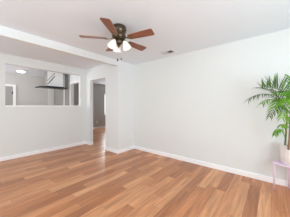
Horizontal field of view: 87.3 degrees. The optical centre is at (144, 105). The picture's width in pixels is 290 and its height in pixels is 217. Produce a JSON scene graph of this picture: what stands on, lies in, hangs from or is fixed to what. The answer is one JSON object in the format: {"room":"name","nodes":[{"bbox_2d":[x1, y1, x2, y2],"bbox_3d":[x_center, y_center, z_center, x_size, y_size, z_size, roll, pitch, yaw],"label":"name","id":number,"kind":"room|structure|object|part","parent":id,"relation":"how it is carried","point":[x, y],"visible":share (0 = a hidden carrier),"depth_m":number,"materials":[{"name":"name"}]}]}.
{"room":"living room","nodes":[
{"label":"living room","id":0,"kind":"room"},
{"bbox_2d":[0,53,85,156],"bbox_3d":[-3.451,0.035,3.255,0.110,2.440,4.600,0,0,40],"label":"wall","id":1,"kind":"structure","parent":0,"point":[22,129],"depth_m":3.97,"materials":[{"name":"white paint"}]},
{"bbox_2d":[5,105,67,106],"bbox_3d":[-2.666,0.011,4.195,0.126,0.029,1.781,0,0,40],"label":"trim","id":2,"kind":"structure","parent":1,"relation":"attached to","point":[5,105],"depth_m":3.90,"materials":[{"name":"white paint"}]},
{"bbox_2d":[0,141,85,161],"bbox_3d":[-3.404,1.209,3.216,0.014,0.092,4.600,0,0,40],"label":"baseboard","id":3,"kind":"structure","parent":1,"relation":"attached to","point":[10,157],"depth_m":3.96,"materials":[{"name":"white paint"}]},
{"bbox_2d":[5,72,104,126],"bbox_3d":[-4.381,0.035,6.237,0.110,2.440,8.000,0,0,40],"label":"wall","id":4,"kind":"structure","parent":0,"point":[26,92],"depth_m":6.21,"materials":[{"name":"grey paint"}]},
{"bbox_2d":[5,84,15,104],"bbox_3d":[-5.082,0.242,5.270,0.044,2.025,0.927,0,0,40],"label":"door","id":5,"kind":"structure","parent":4,"relation":"in","point":[10,89],"depth_m":5.51,"materials":[{"name":"grey paint"}]},
{"bbox_2d":[48,89,53,104],"bbox_3d":[-4.047,0.155,6.538,0.020,2.200,0.210,0,0,40],"label":"trim","id":6,"kind":"structure","parent":4,"relation":"attached to","point":[50,91],"depth_m":6.53,"materials":[{"name":"white paint"}]},
{"bbox_2d":[54,74,69,105],"bbox_3d":[-3.395,0.036,6.168,1.405,2.438,0.044,0,0,40],"label":"door","id":7,"kind":"structure","parent":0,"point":[61,97],"depth_m":6.00,"materials":[{"name":"white paint"}]},
{"bbox_2d":[70,60,120,149],"bbox_3d":[-2.295,0.035,5.356,4.225,2.440,0.110,0,0,40],"label":"wall","id":8,"kind":"structure","parent":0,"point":[111,74],"depth_m":4.22,"materials":[{"name":"white paint"}]},
{"bbox_2d":[69,80,78,105],"bbox_3d":[-2.534,0.188,5.472,0.780,2.135,0.016,0,0,40],"label":"door frame","id":9,"kind":"structure","parent":8,"relation":"attached to","point":[77,81],"depth_m":5.67,"materials":[{"name":"white paint"}]},
{"bbox_2d":[105,147,117,153],"bbox_3d":[-0.913,1.209,4.128,0.556,0.092,0.014,0,0,40],"label":"baseboard","id":10,"kind":"structure","parent":8,"relation":"attached to","point":[106,148],"depth_m":4.11,"materials":[{"name":"white paint"}]},
{"bbox_2d":[121,61,133,148],"bbox_3d":[0.374,0.035,5.350,0.110,2.440,3.290,0,0,40],"label":"wall","id":11,"kind":"structure","parent":0,"point":[127,70],"depth_m":4.23,"materials":[{"name":"white paint"}]},
{"bbox_2d":[118,146,133,153],"bbox_3d":[-0.503,1.209,4.197,0.014,0.092,0.615,0,0,40],"label":"baseboard","id":12,"kind":"structure","parent":11,"relation":"attached to","point":[131,147],"depth_m":4.17,"materials":[{"name":"white paint"}]},
{"bbox_2d":[0,128,289,216],"bbox_3d":[-0.915,1.315,3.359,9.300,0.120,8.400,0,0,40],"label":"floor","id":13,"kind":"structure","parent":0,"point":[85,180],"depth_m":2.30,"materials":[{"name":"brown wood"}]},
{"bbox_2d":[272,161,289,189],"bbox_3d":[2.095,1.052,2.202,0.385,0.405,0.270,0,0,40],"label":"plant stand","id":14,"kind":"object","parent":13,"relation":"on","point":[279,163],"visible":0.78,"depth_m":2.27,"materials":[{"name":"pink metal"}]},
{"bbox_2d":[243,74,289,165],"bbox_3d":[1.872,0.193,2.020,0.946,1.312,0.529,0,0,-13],"label":"potted palm","id":15,"kind":"object","parent":14,"relation":"on","point":[284,147],"visible":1,"depth_m":2.06,"materials":[{"name":"green plant"}]},
{"bbox_2d":[279,143,289,165],"bbox_3d":[2.115,0.707,2.182,0.282,0.285,0.282,0,0,40],"label":"pot","id":16,"kind":"object","parent":15,"relation":"attached to","point":[284,147],"depth_m":2.16,"materials":[{"name":"white ceramic"}]},
{"bbox_3d":[1.931,1.058,2.269,0.024,0.393,0.025,0,0,40],"label":"leg","id":17,"kind":"part","parent":14,"relation":"part of","materials":[{"name":"purple metal"}]},
{"bbox_3d":[2.173,1.058,2.296,0.024,0.393,0.025,0,0,40],"label":"leg","id":18,"kind":"part","parent":14,"relation":"part of","materials":[{"name":"purple metal"}]},
{"bbox_2d":[0,0,289,84],"bbox_3d":[-0.915,-1.245,3.359,9.300,0.120,8.400,0,0,40],"label":"ceiling","id":19,"kind":"structure","parent":0,"point":[179,26],"depth_m":2.22,"materials":[{"name":"paint"}]},
{"bbox_2d":[35,71,66,89],"bbox_3d":[-3.321,-0.899,5.409,0.520,0.570,0.860,0,0,40],"label":"range hood","id":20,"kind":"object","parent":19,"relation":"hanging from","point":[53,80],"visible":1,"depth_m":5.36,"materials":[{"name":"metal"}]},
{"bbox_3d":[-3.468,-0.931,5.324,0.278,0.503,0.006,0,0,40],"label":"panel","id":21,"kind":"part","parent":20,"relation":"part of","materials":[{"name":"metal"}]},
{"bbox_2d":[0,25,117,65],"bbox_3d":[-2.217,-1.115,2.230,0.110,0.140,4.600,0,0,40],"label":"ceiling beam","id":22,"kind":"structure","parent":19,"relation":"attached to","point":[5,32],"depth_m":2.77,"materials":[{"name":"white paint"}]},
{"bbox_2d":[79,18,153,60],"bbox_3d":[-0.366,-0.923,2.299,1.084,0.524,1.053,0,0,40],"label":"ceiling fan","id":23,"kind":"object","parent":19,"relation":"hanging from","point":[118,30],"visible":1,"depth_m":2.19,"materials":[{"name":"brown wood"}]},
{"bbox_3d":[-0.751,-0.993,2.213,0.380,0.006,0.134,0,12,-11],"label":"blade","id":24,"kind":"part","parent":23,"relation":"part of","materials":[{"name":"brown wood"}]},
{"bbox_3d":[-0.439,-0.993,1.918,0.134,0.006,0.380,12,2,7],"label":"blade","id":25,"kind":"part","parent":23,"relation":"part of","materials":[{"name":"brown wood"}]},
{"bbox_3d":[-0.474,-0.894,2.182,0.132,0.144,0.129,0,0,40],"label":"lamp shade","id":26,"kind":"part","parent":23,"relation":"part of","materials":[{"name":"white glass"}]},
{"bbox_3d":[-0.264,-0.894,2.259,0.127,0.144,0.129,0,0,40],"label":"lamp shade","id":27,"kind":"part","parent":23,"relation":"part of","materials":[{"name":"white glass"}]},
{"bbox_3d":[-0.141,-0.993,2.545,0.134,0.006,0.380,-16,-11,42],"label":"blade","id":28,"kind":"part","parent":23,"relation":"part of","materials":[{"name":"brown wood"}]},
{"bbox_3d":[-0.062,-0.993,2.123,0.380,0.006,0.134,0,-12,25],"label":"blade","id":29,"kind":"part","parent":23,"relation":"part of","materials":[{"name":"brown wood"}]},
{"bbox_2d":[160,50,174,54],"bbox_3d":[0.505,-1.178,3.363,0.280,0.013,0.170,0,0,40],"label":"ceiling vent","id":30,"kind":"object","parent":19,"relation":"in","point":[168,51],"visible":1,"depth_m":3.36,"materials":[{"name":"grey metal"}]},
{"bbox_2d":[134,28,289,180],"bbox_3d":[1.521,0.035,2.987,4.675,2.440,0.110,0,0,40],"label":"wall","id":31,"kind":"structure","parent":0,"point":[189,104],"depth_m":2.98,"materials":[{"name":"white paint"}]},
{"bbox_2d":[134,146,287,186],"bbox_3d":[1.487,1.209,2.935,4.661,0.092,0.014,0,0,40],"label":"baseboard","id":32,"kind":"structure","parent":31,"relation":"attached to","point":[202,163],"depth_m":2.94,"materials":[{"name":"white paint"}]}
]}

